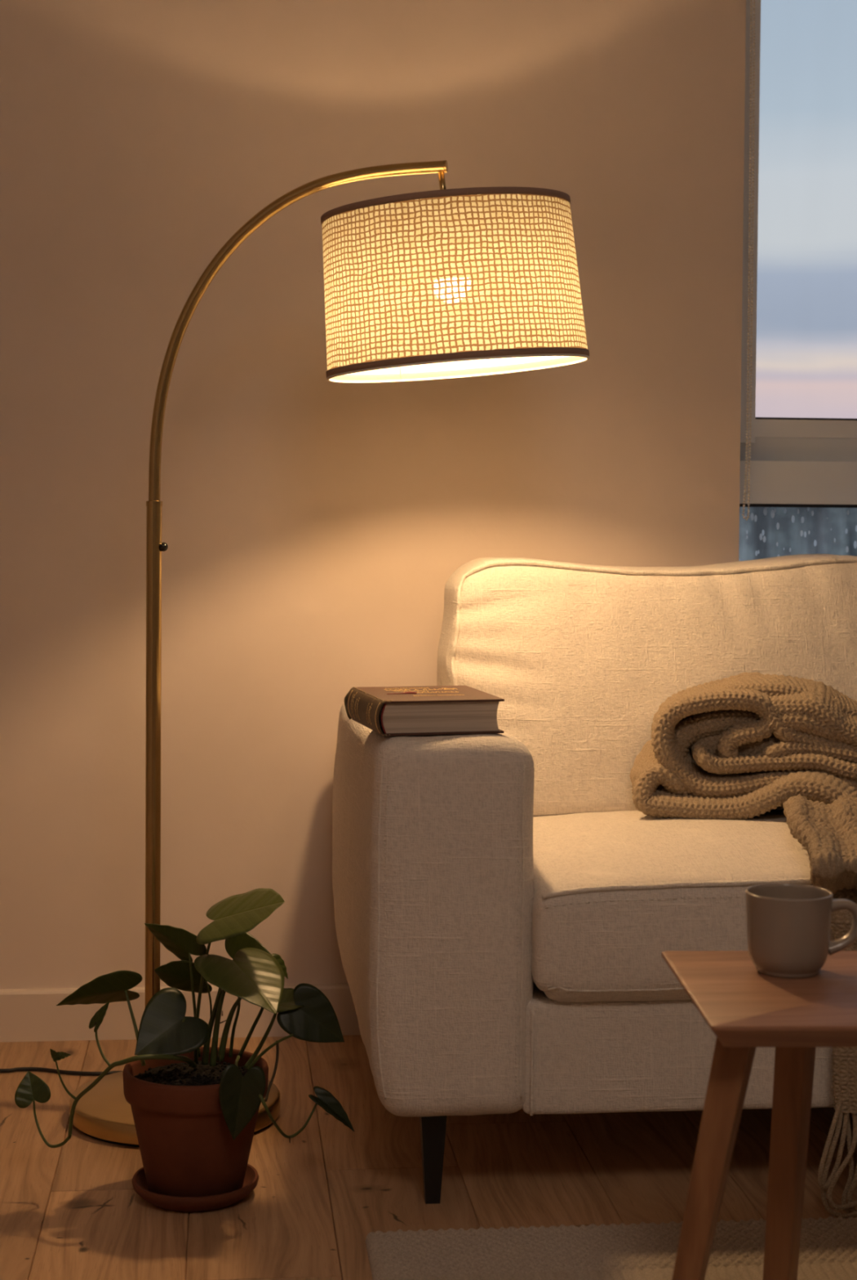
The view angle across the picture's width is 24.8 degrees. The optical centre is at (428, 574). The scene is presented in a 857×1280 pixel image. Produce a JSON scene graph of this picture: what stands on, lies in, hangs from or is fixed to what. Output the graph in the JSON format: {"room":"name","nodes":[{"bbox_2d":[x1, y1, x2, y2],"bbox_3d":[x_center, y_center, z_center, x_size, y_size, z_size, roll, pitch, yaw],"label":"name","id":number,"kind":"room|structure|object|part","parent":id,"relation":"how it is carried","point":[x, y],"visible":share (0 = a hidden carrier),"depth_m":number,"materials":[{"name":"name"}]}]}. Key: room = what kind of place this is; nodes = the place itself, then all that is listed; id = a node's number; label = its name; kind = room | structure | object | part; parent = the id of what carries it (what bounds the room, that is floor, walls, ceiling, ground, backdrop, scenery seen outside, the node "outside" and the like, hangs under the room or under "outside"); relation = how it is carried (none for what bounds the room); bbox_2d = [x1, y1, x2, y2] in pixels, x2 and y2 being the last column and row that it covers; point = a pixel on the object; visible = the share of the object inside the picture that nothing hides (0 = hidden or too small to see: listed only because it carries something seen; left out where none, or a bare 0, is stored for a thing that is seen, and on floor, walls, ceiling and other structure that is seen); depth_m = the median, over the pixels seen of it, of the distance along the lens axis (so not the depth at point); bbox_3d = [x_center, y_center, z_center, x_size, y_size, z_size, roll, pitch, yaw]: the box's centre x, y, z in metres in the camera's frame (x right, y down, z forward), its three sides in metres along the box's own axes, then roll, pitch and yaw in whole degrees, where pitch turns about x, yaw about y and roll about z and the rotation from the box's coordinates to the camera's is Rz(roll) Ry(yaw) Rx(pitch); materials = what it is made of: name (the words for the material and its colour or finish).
{"room":"living room","nodes":[
{"label":"living room","id":0,"kind":"room"},
{"bbox_2d":[0,0,746,989],"bbox_3d":[0.346,-0.403,3.675,4.830,2.740,0.140,0,2,-6],"label":"wall","id":1,"kind":"structure","parent":0,"point":[315,529],"depth_m":3.55,"materials":[{"name":"paint"}]},
{"bbox_2d":[0,983,360,1042],"bbox_3d":[0.345,0.803,3.635,4.550,0.092,0.016,0,2,-6],"label":"baseboard","id":2,"kind":"structure","parent":1,"relation":"attached to","point":[26,1015],"depth_m":3.53,"materials":[{"name":"beige paint"}]},
{"bbox_2d":[738,0,856,561],"bbox_3d":[1.369,-0.448,3.784,1.613,2.020,0.072,0,2,-6],"label":"window","id":3,"kind":"structure","parent":1,"relation":"in","point":[808,463],"depth_m":3.69,"materials":[{"name":"paint"}]},
{"bbox_3d":[1.360,0.192,3.796,1.603,0.640,0.004,0,2,-6],"label":"pane","id":4,"kind":"part","parent":3,"relation":"part of","materials":[{"name":"clear glass"}]},
{"bbox_3d":[1.362,-0.235,3.796,1.603,0.049,0.051,0,2,-6],"label":"drip rail","id":5,"kind":"part","parent":3,"relation":"part of","materials":[{"name":"paint"}]},
{"bbox_3d":[1.363,-0.276,3.791,1.603,0.033,0.049,0,2,-6],"label":"rail","id":6,"kind":"part","parent":3,"relation":"part of","materials":[{"name":"paint"}]},
{"bbox_2d":[0,1035,856,1279],"bbox_3d":[0.611,0.991,1.082,4.550,0.120,5.160,0,2,-6],"label":"floor","id":7,"kind":"structure","parent":0,"point":[71,1211],"depth_m":2.81,"materials":[{"name":"brown wood"}]},
{"bbox_2d":[14,888,354,1196],"bbox_3d":[-0.339,0.651,2.711,0.475,0.423,0.229,0,2,-6],"label":"potted plant","id":8,"kind":"object","parent":7,"relation":"on","point":[195,1107],"visible":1,"depth_m":2.68,"materials":[{"name":"green plant"}]},
{"bbox_3d":[-0.526,0.767,2.713,0.063,0.064,0.008,1,2,21],"label":"stem","id":9,"kind":"part","parent":8,"relation":"part of","materials":[{"name":"green plant"}]},
{"bbox_3d":[-0.499,0.697,2.678,0.030,0.056,0.004,0,2,-6],"label":"stem","id":10,"kind":"part","parent":8,"relation":"part of","materials":[{"name":"green plant"}]},
{"bbox_3d":[-0.442,0.641,2.642,0.032,0.053,0.005,2,2,38],"label":"stem","id":11,"kind":"part","parent":8,"relation":"part of","materials":[{"name":"green plant"}]},
{"bbox_3d":[-0.411,0.714,2.659,0.179,0.138,0.084,0,2,1],"label":"stem","id":12,"kind":"part","parent":8,"relation":"part of","materials":[{"name":"green plant"}]},
{"bbox_3d":[-0.407,0.626,2.684,0.008,0.096,0.052,-1,2,-40],"label":"stem","id":13,"kind":"part","parent":8,"relation":"part of","materials":[{"name":"green plant"}]},
{"bbox_3d":[-0.329,0.605,2.733,0.018,0.148,0.005,0,2,-6],"label":"stem","id":14,"kind":"part","parent":8,"relation":"part of","materials":[{"name":"green plant"}]},
{"bbox_3d":[-0.327,0.775,2.729,0.203,0.174,0.203,0,2,-6],"label":"pot","id":15,"kind":"part","parent":8,"relation":"part of","materials":[{"name":"ceramic"}]},
{"bbox_3d":[-0.312,0.583,2.714,0.038,0.203,0.006,2,2,34],"label":"stem","id":16,"kind":"part","parent":8,"relation":"part of","materials":[{"name":"green plant"}]},
{"bbox_3d":[-0.311,0.608,2.756,0.010,0.068,0.003,0,2,-6],"label":"stem","id":17,"kind":"part","parent":8,"relation":"part of","materials":[{"name":"green plant"}]},
{"bbox_3d":[-0.302,0.625,2.717,0.031,0.118,0.010,0,2,-6],"label":"stem","id":18,"kind":"part","parent":8,"relation":"part of","materials":[{"name":"green plant"}]},
{"bbox_3d":[-0.288,0.609,2.708,0.034,0.150,0.024,0,2,-6],"label":"stem","id":19,"kind":"part","parent":8,"relation":"part of","materials":[{"name":"green plant"}]},
{"bbox_3d":[-0.277,0.631,2.710,0.037,0.093,0.010,0,2,-6],"label":"stem","id":20,"kind":"part","parent":8,"relation":"part of","materials":[{"name":"green plant"}]},
{"bbox_3d":[-0.273,0.615,2.734,0.016,0.125,0.014,0,2,-6],"label":"stem","id":21,"kind":"part","parent":8,"relation":"part of","materials":[{"name":"green plant"}]},
{"bbox_3d":[-0.262,0.682,2.676,0.009,0.016,0.094,0,2,-8],"label":"stem","id":22,"kind":"part","parent":8,"relation":"part of","materials":[{"name":"green plant"}]},
{"bbox_3d":[-0.246,0.620,2.767,0.060,0.128,0.008,-1,2,-39],"label":"stem","id":23,"kind":"part","parent":8,"relation":"part of","materials":[{"name":"green plant"}]},
{"bbox_3d":[-0.232,0.646,2.716,0.051,0.089,0.012,0,2,-16],"label":"stem","id":24,"kind":"part","parent":8,"relation":"part of","materials":[{"name":"green plant"}]},
{"bbox_3d":[-0.219,0.659,2.681,0.070,0.059,0.006,1,2,21],"label":"stem","id":25,"kind":"part","parent":8,"relation":"part of","materials":[{"name":"green plant"}]},
{"bbox_3d":[-0.210,0.734,2.697,0.052,0.102,0.141,1,2,28],"label":"stem","id":26,"kind":"part","parent":8,"relation":"part of","materials":[{"name":"green plant"}]},
{"bbox_2d":[132,1163,258,1212],"bbox_3d":[-0.327,0.858,2.732,0.177,0.028,0.177,0,2,-6],"label":"saucer","id":27,"kind":"object","parent":7,"relation":"on","point":[206,1203],"visible":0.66,"depth_m":2.66,"materials":[{"name":"ceramic"}]},
{"bbox_2d":[0,160,591,1146],"bbox_3d":[-0.743,0.104,3.204,2.034,1.500,0.414,1,2,15],"label":"floor lamp","id":28,"kind":"object","parent":7,"relation":"on","point":[443,283],"visible":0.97,"depth_m":2.84,"materials":[{"name":"gold metal"}]},
{"bbox_3d":[-1.108,0.840,3.337,1.312,0.013,0.069,1,2,5],"label":"power cord","id":29,"kind":"part","parent":28,"relation":"part of","materials":[{"name":"black plastic"}]},
{"bbox_3d":[-0.419,-0.044,3.069,0.015,0.015,0.015,0,2,-6],"label":"switch knob","id":30,"kind":"part","parent":28,"relation":"part of","materials":[{"name":"black metal"}]},
{"bbox_3d":[-0.208,-0.374,3.022,0.470,0.523,0.019,1,2,10],"label":"arm","id":31,"kind":"part","parent":28,"relation":"part of","materials":[{"name":"gold metal"}]},
{"bbox_3d":[0.022,-0.590,2.974,0.017,0.060,0.010,1,2,7],"label":"drop rod","id":32,"kind":"part","parent":28,"relation":"part of","materials":[{"name":"gold metal"}]},
{"bbox_3d":[0.041,-0.438,2.980,0.410,0.274,0.401,0,2,-6],"label":"lampshade","id":33,"kind":"part","parent":28,"relation":"part of","materials":[{"name":"beige fabric"}]},
{"bbox_2d":[332,553,856,1204],"bbox_3d":[0.837,0.421,3.154,1.943,0.893,0.905,0,2,-6],"label":"sofa","id":34,"kind":"object","parent":7,"relation":"on","point":[507,910],"visible":0.73,"depth_m":2.69,"materials":[{"name":"fabric"}]},
{"bbox_2d":[344,685,504,736],"bbox_3d":[-0.009,0.192,2.772,0.184,0.053,0.198,0,2,-15],"label":"book","id":35,"kind":"object","parent":34,"relation":"on","point":[421,710],"visible":1,"depth_m":2.69,"materials":[{"name":"brown paper"}]},
{"bbox_3d":[0.006,0.807,2.715,0.037,0.136,0.037,0,2,-6],"label":"leg","id":36,"kind":"part","parent":34,"relation":"part of","materials":[{"name":"black paint"}]},
{"bbox_3d":[-0.012,0.472,3.067,0.238,0.528,0.851,0,2,-6],"label":"armrest","id":37,"kind":"part","parent":34,"relation":"part of","materials":[{"name":"fabric"}]},
{"bbox_3d":[0.797,0.370,3.532,1.572,0.474,0.092,0,2,-6],"label":"backrest frame","id":38,"kind":"part","parent":34,"relation":"part of","materials":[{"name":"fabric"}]},
{"bbox_2d":[437,553,856,817],"bbox_3d":[0.419,0.184,3.379,0.795,0.439,0.350,0,2,-6],"label":"cushion","id":39,"kind":"object","parent":34,"relation":"on","point":[582,659],"depth_m":3.26,"materials":[{"name":"fabric"}]},
{"bbox_2d":[531,808,834,1002],"bbox_3d":[0.481,0.482,2.985,0.739,0.202,0.639,0,2,-6],"label":"seat cushion","id":40,"kind":"object","parent":34,"relation":"on","point":[614,890],"depth_m":2.66,"materials":[{"name":"fabric"}]},
{"bbox_2d":[629,671,856,1218],"bbox_3d":[0.537,0.522,2.906,0.448,0.702,0.691,1,2,1],"label":"throw blanket","id":41,"kind":"object","parent":34,"relation":"on","point":[746,745],"visible":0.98,"depth_m":3.05,"materials":[{"name":"fabric"}]},
{"bbox_2d":[365,1216,856,1279],"bbox_3d":[0.970,0.920,1.202,1.812,0.020,2.928,0,2,-6],"label":"rug","id":42,"kind":"object","parent":7,"relation":"on","point":[643,1251],"visible":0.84,"depth_m":2.49,"materials":[{"name":"fabric"}]},
{"bbox_2d":[661,951,856,1279],"bbox_3d":[0.448,0.659,2.064,0.479,0.450,0.327,0,2,-2],"label":"side table","id":43,"kind":"object","parent":42,"relation":"on","point":[747,1009],"visible":1,"depth_m":1.99,"materials":[{"name":"brown wood"}]},
{"bbox_3d":[0.273,0.673,1.963,0.128,0.425,0.048,0,2,-11],"label":"leg","id":44,"kind":"part","parent":43,"relation":"part of","materials":[{"name":"brown wood"}]},
{"bbox_3d":[0.395,0.669,2.137,0.065,0.425,0.056,2,2,32],"label":"leg","id":45,"kind":"part","parent":43,"relation":"part of","materials":[{"name":"brown wood"}]},
{"bbox_2d":[745,883,856,978],"bbox_3d":[0.402,0.389,2.110,0.117,0.088,0.094,2,2,32],"label":"mug","id":46,"kind":"object","parent":43,"relation":"on","point":[788,926],"visible":1,"depth_m":2.08,"materials":[{"name":"ceramic"}]},
{"bbox_3d":[0.452,0.384,2.117,0.041,0.062,0.021,0,2,-6],"label":"handle","id":47,"kind":"part","parent":46,"relation":"part of","materials":[{"name":"grey ceramic"}]},
{"bbox_2d":[742,0,755,520],"bbox_3d":[0.597,-0.930,3.602,0.022,1.660,0.004,0,2,-6],"label":"window frame","id":48,"kind":"structure","parent":0,"point":[751,1],"depth_m":3.61,"materials":[{"name":"white plastic"}]},
{"bbox_2d":[738,506,856,560],"bbox_3d":[2.302,0.465,5.361,5.300,1.290,0.150,0,2,-6],"label":"window pane","id":49,"kind":"structure","parent":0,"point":[788,535],"depth_m":5.13,"materials":[{"name":"glass"}]}
]}

